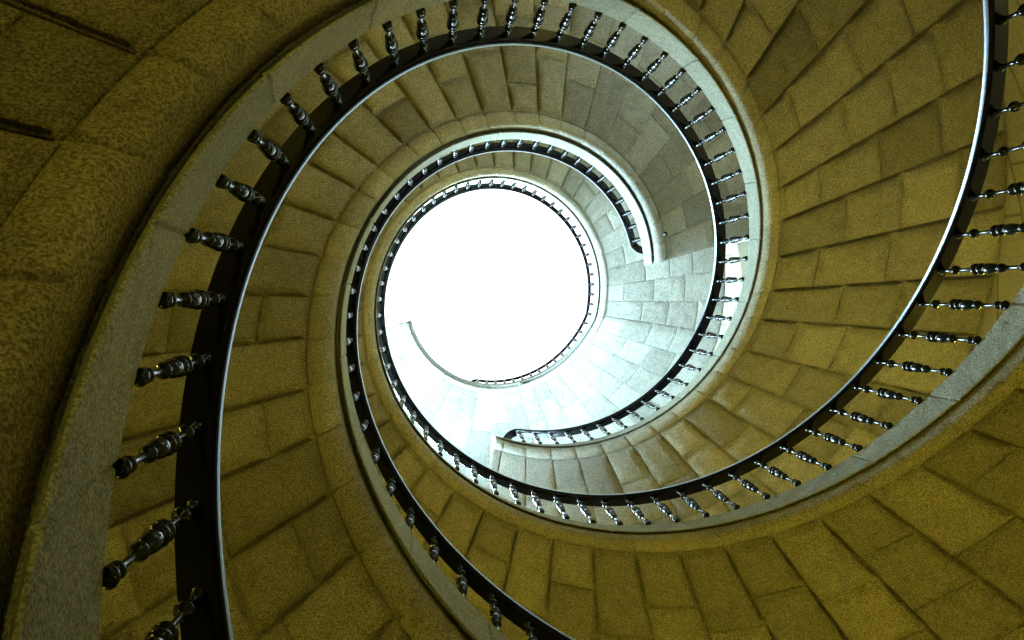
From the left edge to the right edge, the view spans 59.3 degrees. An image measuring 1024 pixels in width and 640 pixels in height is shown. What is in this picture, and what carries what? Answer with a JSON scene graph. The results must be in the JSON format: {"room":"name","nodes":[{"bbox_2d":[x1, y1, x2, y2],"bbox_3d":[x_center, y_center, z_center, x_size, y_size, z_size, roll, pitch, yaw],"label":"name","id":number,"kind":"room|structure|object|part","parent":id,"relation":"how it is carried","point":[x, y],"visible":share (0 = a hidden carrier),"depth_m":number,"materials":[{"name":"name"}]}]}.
{"room":"spiral stairwell","nodes":[
{"label":"spiral stairwell","id":0,"kind":"room"},
{"bbox_2d":[709,0,1023,358],"bbox_3d":[0.294,-0.181,10.854,7.710,24.800,7.665,0,-88,-4],"label":"wall","id":1,"kind":"structure","parent":0,"point":[1005,285],"depth_m":7.22,"materials":[{"name":"beige stone"}]},
{"bbox_2d":[385,180,594,383],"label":"window","id":2,"kind":"structure","parent":1,"relation":"in","point":[492,284],"depth_m":24.45,"materials":[{"name":"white glass"}]},
{"bbox_3d":[1.078,0.108,-1.600,8.320,0.160,8.320,0,-88,-4],"label":"floor","id":3,"kind":"structure","parent":0,"visible":0},
{"bbox_2d":[99,0,748,639],"bbox_3d":[0.605,-0.056,4.548,7.347,13.178,7.346,-12,-88,-4],"label":"staircase","id":4,"kind":"structure","parent":3,"relation":"on","point":[316,546],"depth_m":5.64,"materials":[{"name":"stone"}]},
{"bbox_3d":[0.620,-0.033,4.350,3.628,12.778,3.593,0,-88,-4],"label":"roll moulding","id":5,"kind":"part","parent":4,"relation":"part of","materials":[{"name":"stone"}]},
{"bbox_2d":[346,139,642,639],"bbox_3d":[0.588,-0.077,5.325,3.448,12.294,3.362,0,-88,-4],"label":"balustrade","id":6,"kind":"object","parent":4,"relation":"on","point":[535,628],"visible":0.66,"depth_m":5.85,"materials":[{"name":"black metal"}]},
{"bbox_2d":[0,0,1006,639],"bbox_3d":[0.623,-0.050,4.309,7.347,13.141,7.346,24,-90,-5],"label":"staircase","id":7,"kind":"structure","parent":3,"relation":"on","point":[850,125],"depth_m":5.24,"materials":[{"name":"stone"}]},
{"bbox_2d":[102,0,748,639],"bbox_3d":[0.554,0.022,5.127,3.388,12.409,3.571,0,-88,-4],"label":"balustrade","id":8,"kind":"object","parent":7,"relation":"on","point":[201,610],"visible":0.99,"depth_m":3.01,"materials":[{"name":"black metal"}]},
{"bbox_2d":[355,139,1023,639],"bbox_3d":[0.371,-0.138,7.582,7.502,19.113,7.502,0,-88,-4],"label":"staircase","id":9,"kind":"structure","parent":3,"relation":"on","point":[917,534],"depth_m":6.09,"materials":[{"name":"stone"}]},
{"bbox_2d":[377,0,1023,524],"bbox_3d":[0.285,-0.168,8.701,3.376,18.268,3.376,-14,-87,-4],"label":"balustrade","id":10,"kind":"object","parent":9,"relation":"on","point":[997,17],"visible":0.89,"depth_m":5.45,"materials":[{"name":"black metal"}]}
]}

